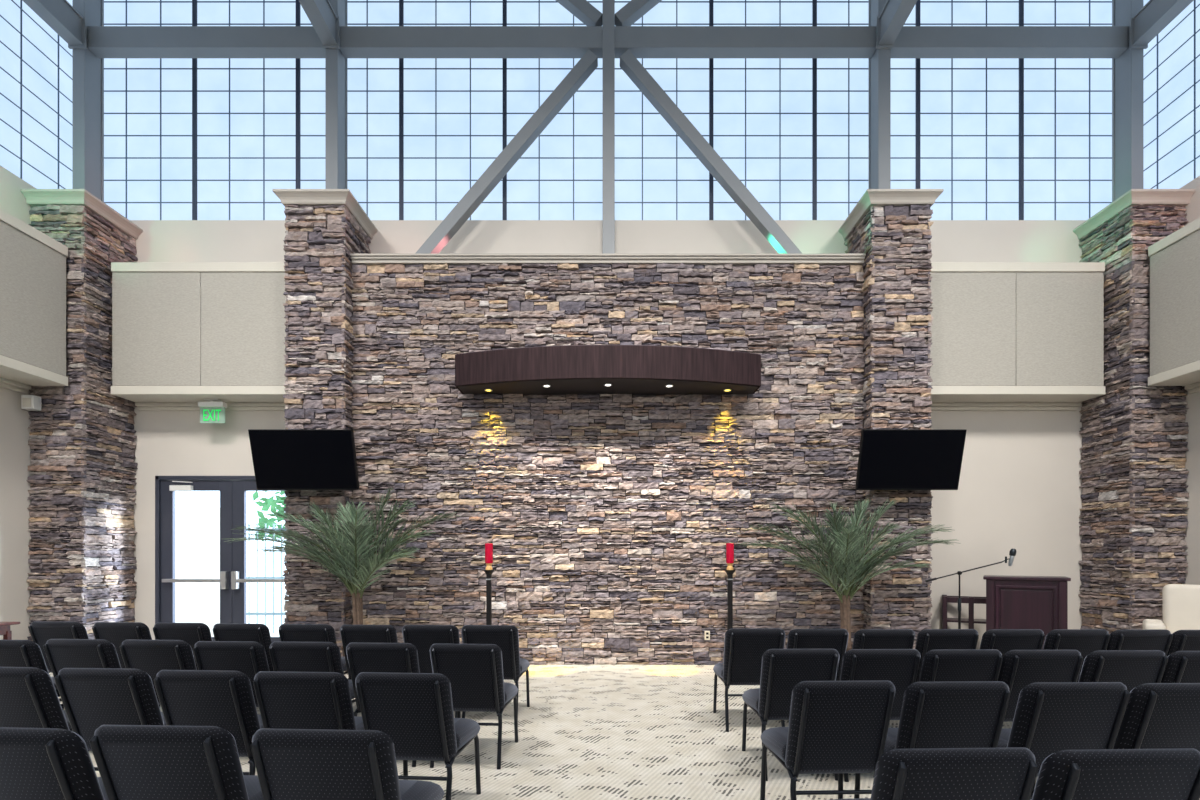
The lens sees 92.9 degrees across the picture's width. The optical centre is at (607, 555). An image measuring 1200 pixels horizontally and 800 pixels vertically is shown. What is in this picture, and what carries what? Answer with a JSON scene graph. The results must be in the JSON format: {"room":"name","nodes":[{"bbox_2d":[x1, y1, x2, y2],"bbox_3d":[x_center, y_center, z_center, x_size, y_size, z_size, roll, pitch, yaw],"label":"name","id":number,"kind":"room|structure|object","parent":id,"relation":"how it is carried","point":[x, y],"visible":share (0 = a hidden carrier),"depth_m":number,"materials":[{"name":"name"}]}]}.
{"room":"church","nodes":[
{"label":"church","id":0,"kind":"room"},
{"bbox_2d":[0,165,35,639],"bbox_3d":[-7.710,-4.140,1.125,0.300,11.200,14.250,0,0,0],"label":"wall","id":1,"kind":"structure","parent":0,"point":[15,450],"depth_m":7.26,"materials":[{"name":"beige paint"}]},
{"bbox_2d":[21,395,41,410],"bbox_3d":[-7.420,-1.970,7.357,0.160,0.180,0.166,0,0,0],"label":"wall sensor","id":2,"kind":"object","parent":1,"relation":"attached to","point":[28,402],"visible":1,"depth_m":7.28,"materials":[{"name":"white plastic"}]},
{"bbox_2d":[0,209,67,393],"bbox_3d":[-7.272,-3.050,0.695,0.574,1.900,13.370,0,0,0],"label":"wall panel","id":3,"kind":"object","parent":1,"relation":"attached to","point":[32,262],"depth_m":6.95,"materials":[{"name":"paint"}]},
{"bbox_2d":[0,0,72,188],"bbox_3d":[-7.620,-7.150,1.125,0.120,4.620,14.250,0,0,0],"label":"window","id":4,"kind":"structure","parent":1,"relation":"in","point":[36,64],"depth_m":7.57,"materials":[{"name":"blue"}]},
{"bbox_2d":[49,664,1037,799],"bbox_3d":[0.000,1.560,1.100,15.720,0.200,14.800,0,0,0],"label":"floor","id":5,"kind":"structure","parent":0,"point":[587,731],"depth_m":4.42,"materials":[{"name":"carpet"}]},
{"bbox_2d":[0,622,19,639],"bbox_3d":[-7.220,1.115,6.375,0.640,0.690,0.650,0,0,0],"label":"console table","id":6,"kind":"object","parent":5,"relation":"on","point":[5,631],"visible":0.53,"depth_m":6.61,"materials":[{"name":"brown wood"}]},
{"bbox_2d":[0,640,61,701],"bbox_3d":[-4.345,1.032,4.364,0.509,0.864,0.647,0,0,2],"label":"banquet chair","id":7,"kind":"object","parent":5,"relation":"on","point":[13,653],"visible":0.22,"depth_m":4.08,"materials":[{"name":"black fabric"}]},
{"bbox_2d":[0,667,72,731],"bbox_3d":[-3.275,1.032,3.367,0.509,0.864,0.647,0,0,4],"label":"banquet chair","id":8,"kind":"object","parent":5,"relation":"on","point":[29,698],"visible":0.36,"depth_m":3.11,"materials":[{"name":"black fabric"}]},
{"bbox_2d":[0,727,108,799],"bbox_3d":[-2.091,1.032,2.275,0.509,0.864,0.647,0,0,4],"label":"banquet chair","id":9,"kind":"object","parent":5,"relation":"on","point":[36,763],"visible":0.64,"depth_m":2.00,"materials":[{"name":"black fabric"}]},
{"bbox_2d":[28,622,88,672],"bbox_3d":[-5.039,1.032,5.488,0.509,0.864,0.647,0,0,3],"label":"banquet chair","id":10,"kind":"object","parent":5,"relation":"on","point":[40,632],"visible":0.23,"depth_m":5.20,"materials":[{"name":"black fabric"}]},
{"bbox_2d":[21,189,142,640],"bbox_3d":[-7.143,-1.627,7.790,0.825,6.185,0.919,0,0,0],"label":"stone pier","id":11,"kind":"object","parent":5,"relation":"on","point":[82,437],"visible":0.66,"depth_m":7.46,"materials":[{"name":"grey"}]},
{"bbox_2d":[73,0,103,201],"bbox_3d":[-7.200,-7.229,7.900,0.225,5.019,0.340,0,0,0],"label":"steel post","id":12,"kind":"object","parent":11,"relation":"on","point":[88,69],"visible":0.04,"depth_m":7.84,"materials":[{"name":"grey metal"}]},
{"bbox_2d":[22,0,86,48],"bbox_3d":[-7.200,-7.100,0.975,0.230,0.420,13.549,0,0,0],"label":"girder","id":13,"kind":"object","parent":12,"relation":"attached to","point":[59,15],"visible":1,"depth_m":7.50,"materials":[{"name":"grey metal"}]},
{"bbox_2d":[87,26,324,57],"bbox_3d":[-5.480,-7.095,7.875,3.273,0.290,0.170,0,0,0],"label":"cross beam","id":14,"kind":"structure","parent":12,"relation":"attached to","point":[102,41],"depth_m":7.79,"materials":[{"name":"grey metal"}]},
{"bbox_2d":[43,639,120,709],"bbox_3d":[-3.822,1.032,4.398,0.509,0.864,0.647,0,0,4],"label":"banquet chair","id":15,"kind":"object","parent":5,"relation":"on","point":[60,653],"visible":0.31,"depth_m":4.12,"materials":[{"name":"black fabric"}]},
{"bbox_2d":[55,668,166,770],"bbox_3d":[-2.702,1.032,3.326,0.509,0.864,0.647,0,0,3],"label":"banquet chair","id":16,"kind":"object","parent":5,"relation":"on","point":[92,698],"visible":0.44,"depth_m":3.06,"materials":[{"name":"black fabric"}]},
{"bbox_2d":[92,622,151,668],"bbox_3d":[-4.423,1.032,5.448,0.509,0.864,0.647,0,0,3],"label":"banquet chair","id":17,"kind":"object","parent":5,"relation":"on","point":[115,633],"visible":0.2,"depth_m":5.16,"materials":[{"name":"black fabric"}]},
{"bbox_2d":[120,640,196,703],"bbox_3d":[-3.246,1.032,4.364,0.509,0.864,0.647,0,0,3],"label":"banquet chair","id":18,"kind":"object","parent":5,"relation":"on","point":[151,657],"visible":0.28,"depth_m":4.08,"materials":[{"name":"black fabric"}]},
{"bbox_2d":[90,725,263,799],"bbox_3d":[-1.582,1.032,2.299,0.509,0.864,0.647,0,0,2],"label":"banquet chair","id":19,"kind":"object","parent":5,"relation":"on","point":[134,762],"visible":0.77,"depth_m":2.02,"materials":[{"name":"black fabric"}]},
{"bbox_2d":[153,623,211,706],"bbox_3d":[-3.846,1.032,5.410,0.509,0.864,0.647,0,0,2],"label":"banquet chair","id":20,"kind":"object","parent":5,"relation":"on","point":[191,633],"visible":0.2,"depth_m":5.12,"materials":[{"name":"black fabric"}]},
{"bbox_2d":[154,670,263,774],"bbox_3d":[-2.132,1.032,3.273,0.509,0.864,0.647,0,0,3],"label":"banquet chair","id":21,"kind":"object","parent":5,"relation":"on","point":[219,698],"visible":0.44,"depth_m":3.01,"materials":[{"name":"black fabric"}]},
{"bbox_2d":[193,641,268,706],"bbox_3d":[-2.670,1.032,4.292,0.509,0.864,0.647,0,0,3],"label":"banquet chair","id":22,"kind":"object","parent":5,"relation":"on","point":[249,658],"visible":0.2,"depth_m":4.01,"materials":[{"name":"black fabric"}]},
{"bbox_2d":[213,623,273,670],"bbox_3d":[-3.269,1.032,5.348,0.509,0.864,0.647,0,0,3],"label":"banquet chair","id":23,"kind":"object","parent":5,"relation":"on","point":[260,633],"visible":0.23,"depth_m":5.06,"materials":[{"name":"black fabric"}]},
{"bbox_2d":[253,671,363,729],"bbox_3d":[-1.590,1.032,3.235,0.509,0.864,0.647,0,0,3],"label":"banquet chair","id":24,"kind":"object","parent":5,"relation":"on","point":[286,700],"visible":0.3,"depth_m":2.96,"materials":[{"name":"black fabric"}]},
{"bbox_2d":[269,641,355,702],"bbox_3d":[-2.123,1.032,4.268,0.509,0.864,0.647,0,0,4],"label":"banquet chair","id":25,"kind":"object","parent":5,"relation":"on","point":[285,656],"visible":0.23,"depth_m":3.98,"materials":[{"name":"black fabric"}]},
{"bbox_2d":[279,624,347,674],"bbox_3d":[-2.653,1.032,5.296,0.509,0.864,0.647,0,0,3],"label":"banquet chair","id":26,"kind":"object","parent":5,"relation":"on","point":[287,632],"visible":0.2,"depth_m":5.01,"materials":[{"name":"black fabric"}]},
{"bbox_2d":[272,189,377,656],"bbox_3d":[-3.825,-1.627,7.790,0.980,6.186,0.919,0,0,0],"label":"stone pier","id":27,"kind":"object","parent":5,"relation":"on","point":[323,227],"visible":0.52,"depth_m":7.44,"materials":[{"name":"grey"}]},
{"bbox_2d":[248,429,359,489],"bbox_3d":[-3.780,-1.196,7.211,1.275,0.732,0.439,0,0,0],"label":"television","id":28,"kind":"object","parent":27,"relation":"attached to","point":[283,459],"visible":1,"depth_m":7.08,"materials":[{"name":"black plastic"}]},
{"bbox_2d":[325,0,347,188],"bbox_3d":[-3.760,-7.229,7.900,0.225,5.019,0.340,0,0,0],"label":"steel post","id":29,"kind":"object","parent":27,"relation":"on","point":[336,65],"visible":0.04,"depth_m":7.75,"materials":[{"name":"grey metal"}]},
{"bbox_2d":[299,0,339,48],"bbox_3d":[-3.760,-7.100,0.975,0.230,0.420,13.549,0,0,0],"label":"girder","id":30,"kind":"object","parent":29,"relation":"attached to","point":[320,13],"visible":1,"depth_m":7.49,"materials":[{"name":"grey metal"}]},
{"bbox_2d":[340,26,602,57],"bbox_3d":[-1.876,-7.095,7.875,3.601,0.290,0.170,0,0,0],"label":"cross beam","id":31,"kind":"structure","parent":29,"relation":"attached to","point":[355,41],"depth_m":7.79,"materials":[{"name":"grey metal"}]},
{"bbox_2d":[224,488,460,674],"bbox_3d":[-3.301,0.305,6.970,2.863,2.310,1.108,0,0,0],"label":"potted palm","id":32,"kind":"object","parent":5,"relation":"on","point":[345,562],"visible":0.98,"depth_m":6.94,"materials":[{"name":"plant"}]},
{"bbox_2d":[251,728,443,799],"bbox_3d":[-0.988,1.032,2.252,0.509,0.864,0.647,0,0,3],"label":"banquet chair","id":33,"kind":"object","parent":5,"relation":"on","point":[291,764],"visible":1,"depth_m":1.98,"materials":[{"name":"black fabric"}]},
{"bbox_2d":[340,625,397,679],"bbox_3d":[-2.095,1.032,5.259,0.509,0.864,0.647,0,0,3],"label":"banquet chair","id":34,"kind":"object","parent":5,"relation":"on","point":[349,633],"visible":0.34,"depth_m":4.97,"materials":[{"name":"black fabric"}]},
{"bbox_2d":[346,642,419,766],"bbox_3d":[-1.563,1.032,4.222,0.509,0.864,0.647,0,0,3],"label":"banquet chair","id":35,"kind":"object","parent":5,"relation":"on","point":[362,657],"visible":0.4,"depth_m":3.94,"materials":[{"name":"black fabric"}]},
{"bbox_2d":[355,672,480,799],"bbox_3d":[-1.047,1.032,3.209,0.509,0.864,0.647,0,0,4],"label":"banquet chair","id":36,"kind":"object","parent":5,"relation":"on","point":[415,710],"visible":0.8,"depth_m":2.97,"materials":[{"name":"black fabric"}]},
{"bbox_2d":[402,625,459,717],"bbox_3d":[-1.544,1.032,5.245,0.509,0.864,0.647,0,0,3],"label":"banquet chair","id":37,"kind":"object","parent":5,"relation":"on","point":[422,637],"visible":0.29,"depth_m":4.96,"materials":[{"name":"black fabric"}]},
{"bbox_2d":[430,643,517,768],"bbox_3d":[-0.966,1.032,4.177,0.509,0.864,0.647,0,0,4],"label":"banquet chair","id":38,"kind":"object","parent":5,"relation":"on","point":[474,672],"visible":0.78,"depth_m":3.94,"materials":[{"name":"black fabric"}]},
{"bbox_2d":[484,570,493,624],"bbox_3d":[-1.503,0.818,7.200,0.340,1.283,0.340,0,0,0],"label":"candle stand","id":39,"kind":"object","parent":5,"relation":"on","point":[488,572],"visible":0.54,"depth_m":7.17,"materials":[{"name":"black metal"}]},
{"bbox_2d":[485,543,492,569],"bbox_3d":[-1.503,0.007,7.200,0.100,0.337,0.100,0,0,0],"label":"candle","id":40,"kind":"object","parent":39,"relation":"on","point":[488,546],"visible":1,"depth_m":7.16,"materials":[{"name":"red wax"}]},
{"bbox_2d":[461,625,529,717],"bbox_3d":[-1.018,1.032,5.223,0.509,0.864,0.647,0,0,3],"label":"banquet chair","id":41,"kind":"object","parent":5,"relation":"on","point":[506,637],"visible":0.59,"depth_m":4.96,"materials":[{"name":"black fabric"}]},
{"bbox_2d":[725,570,734,629],"bbox_3d":[1.541,0.818,7.200,0.340,1.283,0.340,0,0,0],"label":"candle stand","id":42,"kind":"object","parent":5,"relation":"on","point":[729,572],"visible":0.52,"depth_m":7.17,"materials":[{"name":"black metal"}]},
{"bbox_2d":[726,543,733,569],"bbox_3d":[1.541,0.007,7.200,0.100,0.337,0.100,0,0,0],"label":"candle","id":43,"kind":"object","parent":42,"relation":"on","point":[729,546],"visible":1,"depth_m":7.16,"materials":[{"name":"red wax"}]},
{"bbox_2d":[713,628,784,731],"bbox_3d":[1.225,1.032,4.997,0.509,0.864,0.647,0,0,0],"label":"banquet chair","id":44,"kind":"object","parent":5,"relation":"on","point":[744,648],"visible":0.62,"depth_m":4.75,"materials":[{"name":"black fabric"}]},
{"bbox_2d":[742,649,838,780],"bbox_3d":[1.254,1.032,3.967,0.509,0.864,0.647,0,0,-1],"label":"banquet chair","id":45,"kind":"object","parent":5,"relation":"on","point":[781,669],"visible":0.62,"depth_m":3.71,"materials":[{"name":"black fabric"}]},
{"bbox_2d":[787,629,848,722],"bbox_3d":[1.742,1.032,4.984,0.509,0.864,0.647,0,0,-1],"label":"banquet chair","id":46,"kind":"object","parent":5,"relation":"on","point":[837,639],"visible":0.18,"depth_m":4.70,"materials":[{"name":"black fabric"}]},
{"bbox_2d":[760,680,895,799],"bbox_3d":[1.139,1.032,3.022,0.509,0.864,0.647,0,0,-2],"label":"banquet chair","id":47,"kind":"object","parent":5,"relation":"on","point":[840,727],"visible":0.88,"depth_m":2.79,"materials":[{"name":"black fabric"}]},
{"bbox_2d":[740,498,960,651],"bbox_3d":[2.954,0.371,6.966,2.662,2.178,1.050,0,0,-6],"label":"potted palm","id":48,"kind":"object","parent":5,"relation":"on","point":[848,572],"visible":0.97,"depth_m":6.94,"materials":[{"name":"plant"}]},
{"bbox_2d":[840,649,920,781],"bbox_3d":[1.773,1.032,3.955,0.509,0.864,0.647,0,0,-1],"label":"banquet chair","id":49,"kind":"object","parent":5,"relation":"on","point":[900,667],"visible":0.27,"depth_m":3.68,"materials":[{"name":"black fabric"}]},
{"bbox_2d":[852,629,914,648],"bbox_3d":[2.274,1.032,4.946,0.509,0.864,0.647,0,0,-1],"label":"banquet chair","id":50,"kind":"object","parent":5,"relation":"on","point":[863,638],"visible":0.23,"depth_m":4.65,"materials":[{"name":"black fabric"}]},
{"bbox_2d":[838,189,943,648],"bbox_3d":[3.825,-1.627,7.790,0.980,6.186,0.919,0,0,0],"label":"stone pier","id":51,"kind":"object","parent":5,"relation":"on","point":[891,227],"visible":0.56,"depth_m":7.44,"materials":[{"name":"grey"}]},
{"bbox_2d":[868,0,890,188],"bbox_3d":[3.760,-7.229,7.900,0.225,5.019,0.340,0,0,0],"label":"steel post","id":52,"kind":"object","parent":51,"relation":"on","point":[879,65],"visible":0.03,"depth_m":7.75,"materials":[{"name":"grey metal"}]},
{"bbox_2d":[615,26,875,57],"bbox_3d":[1.884,-7.095,7.875,3.585,0.290,0.170,0,0,0],"label":"cross beam","id":53,"kind":"structure","parent":52,"relation":"attached to","point":[642,41],"depth_m":7.79,"materials":[{"name":"grey metal"}]},
{"bbox_2d":[876,0,916,48],"bbox_3d":[3.760,-7.100,0.975,0.230,0.420,13.549,0,0,0],"label":"girder","id":54,"kind":"object","parent":52,"relation":"attached to","point":[895,13],"visible":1,"depth_m":7.49,"materials":[{"name":"grey metal"}]},
{"bbox_2d":[855,429,966,489],"bbox_3d":[3.765,-1.196,7.212,1.275,0.732,0.441,0,0,0],"label":"television","id":55,"kind":"object","parent":51,"relation":"attached to","point":[889,459],"visible":1,"depth_m":7.08,"materials":[{"name":"black plastic"}]},
{"bbox_2d":[854,681,1009,797],"bbox_3d":[1.679,1.032,3.005,0.509,0.864,0.647,0,0,-1],"label":"banquet chair","id":56,"kind":"object","parent":5,"relation":"on","point":[954,714],"visible":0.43,"depth_m":2.74,"materials":[{"name":"black fabric"}]},
{"bbox_2d":[833,747,1037,799],"bbox_3d":[1.095,1.032,2.060,0.509,0.864,0.647,0,0,-2],"label":"banquet chair","id":57,"kind":"object","parent":5,"relation":"on","point":[1010,773],"visible":1,"depth_m":1.77,"materials":[{"name":"black fabric"}]},
{"bbox_2d":[915,629,978,681],"bbox_3d":[2.799,1.032,4.958,0.509,0.864,0.647,0,0,-2],"label":"banquet chair","id":58,"kind":"object","parent":5,"relation":"on","point":[927,640],"visible":0.25,"depth_m":4.67,"materials":[{"name":"black fabric"}]},
{"bbox_2d":[919,649,1002,681],"bbox_3d":[2.291,1.032,3.940,0.509,0.864,0.647,0,0,-1],"label":"banquet chair","id":59,"kind":"object","parent":5,"relation":"on","point":[938,665],"visible":0.27,"depth_m":3.65,"materials":[{"name":"black fabric"}]},
{"bbox_2d":[942,595,985,628],"bbox_3d":[5.003,1.009,7.920,0.620,0.902,0.380,0,0,30],"label":"side table","id":60,"kind":"object","parent":5,"relation":"on","point":[971,600],"visible":0.42,"depth_m":7.82,"materials":[{"name":"brown wood"}]},
{"bbox_2d":[947,618,985,623],"bbox_3d":[5.003,0.900,7.920,0.580,0.030,0.340,0,0,30],"label":"shelf","id":61,"kind":"object","parent":60,"relation":"attached to","point":[963,620],"depth_m":7.82,"materials":[{"name":"brown wood"}]},
{"bbox_2d":[925,556,1007,628],"bbox_3d":[4.409,0.733,7.000,1.013,1.454,0.280,0,0,0],"label":"microphone stand","id":62,"kind":"object","parent":5,"relation":"on","point":[959,573],"visible":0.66,"depth_m":6.99,"materials":[{"name":"black metal"}]},
{"bbox_2d":[1008,548,1016,565],"bbox_3d":[4.960,0.016,7.000,0.096,0.220,0.072,0,0,0],"label":"microphone","id":63,"kind":"object","parent":62,"relation":"attached to","point":[1012,552],"visible":1,"depth_m":6.98,"materials":[{"name":"silver metal"}]},
{"bbox_2d":[1009,548,1016,555],"bbox_3d":[4.971,-0.045,7.000,0.075,0.098,0.072,0,0,0],"label":"grille","id":64,"kind":"object","parent":63,"relation":"attached to","point":[1012,552],"depth_m":6.98,"materials":[{"name":"grey metal"}]},
{"bbox_2d":[980,629,1044,655],"bbox_3d":[3.330,1.032,4.946,0.509,0.864,0.647,0,0,-1],"label":"banquet chair","id":65,"kind":"object","parent":5,"relation":"on","point":[1003,640],"visible":0.18,"depth_m":4.66,"materials":[{"name":"black fabric"}]},
{"bbox_2d":[983,575,1070,649],"bbox_3d":[5.230,0.858,7.157,0.860,1.204,0.560,0,0,34],"label":"lectern","id":66,"kind":"object","parent":5,"relation":"on","point":[1012,602],"visible":0.43,"depth_m":6.93,"materials":[{"name":"brown wood"}]},
{"bbox_2d":[998,650,1082,726],"bbox_3d":[2.792,1.032,3.928,0.509,0.864,0.647,0,0,-1],"label":"banquet chair","id":67,"kind":"object","parent":5,"relation":"on","point":[1019,669],"visible":0.33,"depth_m":3.65,"materials":[{"name":"black fabric"}]},
{"bbox_2d":[997,682,1129,798],"bbox_3d":[2.229,1.032,2.988,0.509,0.864,0.647,0,0,-1],"label":"banquet chair","id":68,"kind":"object","parent":5,"relation":"on","point":[1050,718],"visible":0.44,"depth_m":2.73,"materials":[{"name":"black fabric"}]},
{"bbox_2d":[1043,629,1109,681],"bbox_3d":[3.861,1.032,4.946,0.509,0.864,0.647,0,0,-1],"label":"banquet chair","id":69,"kind":"object","parent":5,"relation":"on","point":[1086,641],"visible":0.24,"depth_m":4.66,"materials":[{"name":"black fabric"}]},
{"bbox_2d":[1030,748,1199,799],"bbox_3d":[1.616,1.032,2.051,0.509,0.864,0.647,0,0,-2],"label":"banquet chair","id":70,"kind":"object","parent":5,"relation":"on","point":[1087,774],"visible":0.98,"depth_m":1.76,"materials":[{"name":"black fabric"}]},
{"bbox_2d":[1078,650,1167,692],"bbox_3d":[3.309,1.032,3.905,0.509,0.864,0.647,0,0,-1],"label":"banquet chair","id":71,"kind":"object","parent":5,"relation":"on","point":[1132,668],"visible":0.3,"depth_m":3.62,"materials":[{"name":"black fabric"}]},
{"bbox_2d":[1073,189,1194,633],"bbox_3d":[7.143,-1.627,7.790,0.825,6.186,0.919,0,0,0],"label":"stone pier","id":72,"kind":"object","parent":5,"relation":"on","point":[1133,455],"visible":0.76,"depth_m":7.46,"materials":[{"name":"grey"}]},
{"bbox_2d":[1112,0,1142,201],"bbox_3d":[7.200,-7.229,7.900,0.225,5.019,0.340,0,0,0],"label":"steel post","id":73,"kind":"object","parent":72,"relation":"on","point":[1127,69],"visible":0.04,"depth_m":7.84,"materials":[{"name":"grey metal"}]},
{"bbox_2d":[891,26,1128,57],"bbox_3d":[5.480,-7.095,7.875,3.273,0.290,0.170,0,0,0],"label":"cross beam","id":74,"kind":"structure","parent":73,"relation":"attached to","point":[912,41],"depth_m":7.79,"materials":[{"name":"grey metal"}]},
{"bbox_2d":[1129,0,1193,48],"bbox_3d":[7.200,-7.100,0.975,0.230,0.420,13.549,0,0,0],"label":"girder","id":75,"kind":"object","parent":73,"relation":"attached to","point":[1155,15],"visible":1,"depth_m":7.50,"materials":[{"name":"grey metal"}]},
{"bbox_2d":[1106,629,1172,655],"bbox_3d":[4.358,1.032,4.933,0.509,0.864,0.647,0,0,-2],"label":"banquet chair","id":76,"kind":"object","parent":5,"relation":"on","point":[1141,639],"visible":0.2,"depth_m":4.64,"materials":[{"name":"black fabric"}]},
{"bbox_2d":[1113,683,1199,751],"bbox_3d":[2.747,1.032,2.971,0.509,0.864,0.647,0,0,0],"label":"banquet chair","id":77,"kind":"object","parent":5,"relation":"on","point":[1157,715],"visible":0.38,"depth_m":2.71,"materials":[{"name":"black fabric"}]},
{"bbox_2d":[1143,584,1199,633],"bbox_3d":[6.732,0.897,6.352,1.120,1.126,0.817,0,0,42],"label":"armchair","id":78,"kind":"object","parent":5,"relation":"on","point":[1180,602],"visible":0.38,"depth_m":6.64,"materials":[{"name":"beige fabric"}]},
{"bbox_2d":[1161,651,1199,682],"bbox_3d":[3.819,1.032,3.889,0.509,0.864,0.647,0,0,-1],"label":"banquet chair","id":79,"kind":"object","parent":5,"relation":"on","point":[1182,666],"visible":0.22,"depth_m":3.61,"materials":[{"name":"black fabric"}]},
{"bbox_2d":[1166,630,1199,656],"bbox_3d":[4.860,1.032,4.920,0.509,0.864,0.647,0,0,-1],"label":"banquet chair","id":80,"kind":"object","parent":5,"relation":"on","point":[1183,640],"visible":0.14,"depth_m":4.63,"materials":[{"name":"black fabric"}]},
{"bbox_2d":[350,254,865,664],"bbox_3d":[0.000,-1.277,7.912,6.870,5.486,0.674,0,0,0],"label":"stone wall","id":81,"kind":"structure","parent":0,"point":[609,520],"depth_m":7.65,"materials":[{"name":"grey"}]},
{"bbox_2d":[415,50,597,253],"bbox_3d":[-1.400,-5.460,7.860,2.517,2.919,0.160,0,0,0],"label":"brace","id":82,"kind":"object","parent":81,"relation":"on","point":[588,63],"visible":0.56,"depth_m":7.78,"materials":[{"name":"grey paint"}]},
{"bbox_2d":[455,345,760,394],"bbox_3d":[0.000,-2.369,7.310,3.910,0.426,0.720,0,0,0],"label":"canopy","id":83,"kind":"object","parent":81,"relation":"attached to","point":[562,369],"visible":1,"depth_m":7.08,"materials":[{"name":"brown wood"}]},
{"bbox_2d":[603,0,614,253],"bbox_3d":[0.008,-6.880,7.900,0.225,5.719,0.340,0,0,0],"label":"steel post","id":84,"kind":"object","parent":81,"relation":"on","point":[608,5],"visible":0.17,"depth_m":7.75,"materials":[{"name":"grey metal"}]},
{"bbox_2d":[556,0,602,25],"bbox_3d":[-1.560,-8.515,7.860,2.976,2.469,0.160,0,0,0],"label":"brace","id":85,"kind":"object","parent":84,"relation":"attached to","point":[583,10],"visible":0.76,"depth_m":7.79,"materials":[{"name":"grey paint"}]},
{"bbox_2d":[615,0,661,25],"bbox_3d":[1.580,-8.515,7.860,2.976,2.469,0.160,0,0,0],"label":"brace","id":86,"kind":"object","parent":84,"relation":"attached to","point":[634,10],"visible":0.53,"depth_m":7.79,"materials":[{"name":"grey paint"}]},
{"bbox_2d":[705,631,709,639],"bbox_3d":[1.325,1.060,7.607,0.072,0.120,0.015,0,0,0],"label":"wall outlet","id":87,"kind":"object","parent":81,"relation":"attached to","point":[707,633],"visible":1,"depth_m":7.60,"materials":[{"name":"beige plastic"}]},
{"bbox_2d":[620,49,801,253],"bbox_3d":[1.420,-5.460,7.860,2.517,2.919,0.160,0,0,0],"label":"brace","id":88,"kind":"object","parent":81,"relation":"on","point":[629,63],"visible":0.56,"depth_m":7.78,"materials":[{"name":"grey paint"}]},
{"bbox_2d":[130,220,1085,648],"bbox_3d":[0.000,-4.140,8.375,15.720,11.200,0.250,0,0,0],"label":"wall","id":89,"kind":"structure","parent":0,"point":[1020,480],"depth_m":8.25,"materials":[{"name":"beige paint"}]},
{"bbox_2d":[111,262,285,410],"bbox_3d":[-5.522,-3.050,8.002,2.495,1.900,0.494,0,0,0],"label":"wall panel","id":90,"kind":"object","parent":89,"relation":"attached to","point":[185,334],"depth_m":7.78,"materials":[{"name":"paint"}]},
{"bbox_2d":[198,399,226,420],"bbox_3d":[-5.550,-2.032,8.000,0.350,0.334,0.100,0,0,0],"label":"exit sign","id":91,"kind":"object","parent":89,"relation":"hanging from","point":[212,404],"visible":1,"depth_m":7.97,"materials":[{"name":"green plastic"}]},
{"bbox_2d":[155,476,285,642],"bbox_3d":[-5.455,0.150,8.287,2.190,2.620,0.205,0,0,0],"label":"door","id":92,"kind":"structure","parent":89,"relation":"in","point":[232,489],"depth_m":8.27,"materials":[{"name":"grey metal"}]},
{"bbox_2d":[104,0,1111,219],"bbox_3d":[0.000,-7.150,8.310,15.120,4.620,0.120,0,0,0],"label":"window","id":93,"kind":"structure","parent":89,"relation":"in","point":[185,138],"depth_m":8.31,"materials":[{"name":"blue"}]},
{"bbox_2d":[929,262,1104,410],"bbox_3d":[5.522,-3.050,8.002,2.495,1.900,0.494,0,0,0],"label":"wall panel","id":94,"kind":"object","parent":89,"relation":"attached to","point":[1007,336],"depth_m":7.78,"materials":[{"name":"paint"}]},
{"bbox_2d":[1180,176,1199,584],"bbox_3d":[7.710,-4.140,1.125,0.300,11.200,14.250,0,0,0],"label":"wall","id":95,"kind":"structure","parent":0,"point":[1192,462],"depth_m":7.36,"materials":[{"name":"beige paint"}]},
{"bbox_2d":[1143,0,1199,188],"bbox_3d":[7.620,-7.150,1.125,0.120,4.620,14.250,0,0,0],"label":"window","id":96,"kind":"structure","parent":95,"relation":"in","point":[1171,60],"depth_m":7.68,"materials":[{"name":"blue"}]},
{"bbox_2d":[1148,218,1199,393],"bbox_3d":[7.272,-3.050,0.695,0.574,1.900,13.370,0,0,0],"label":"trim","id":97,"kind":"structure","parent":95,"relation":"attached to","point":[1174,259],"depth_m":7.05,"materials":[{"name":"paint"}]},
{"label":"outside","id":98,"kind":"structure","parent":0,"visible":0},
{"bbox_2d":[246,585,288,636],"bbox_3d":[-8.000,1.610,19.255,24.000,0.200,21.490,0,0,0],"label":"ground","id":99,"kind":"structure","parent":98,"point":[253,588],"depth_m":17.75,"materials":[{"name":"white"}]},
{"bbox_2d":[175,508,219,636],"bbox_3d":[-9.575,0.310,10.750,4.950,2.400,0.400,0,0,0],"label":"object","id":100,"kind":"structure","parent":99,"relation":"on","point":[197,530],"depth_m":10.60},
{"bbox_2d":[246,523,285,632],"bbox_3d":[-5.300,0.435,11.200,3.600,2.150,0.040,0,0,0],"label":"metal fence","id":101,"kind":"object","parent":99,"relation":"on","point":[248,613],"visible":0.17,"depth_m":11.19,"materials":[{"name":"blue paint"}]},
{"bbox_2d":[253,491,286,541],"bbox_3d":[-8.191,-0.594,15.531,2.636,4.221,2.514,0,0,0],"label":"tree","id":102,"kind":"object","parent":99,"relation":"on","point":[271,501],"visible":0.09,"depth_m":14.86,"materials":[{"name":"green plant"}]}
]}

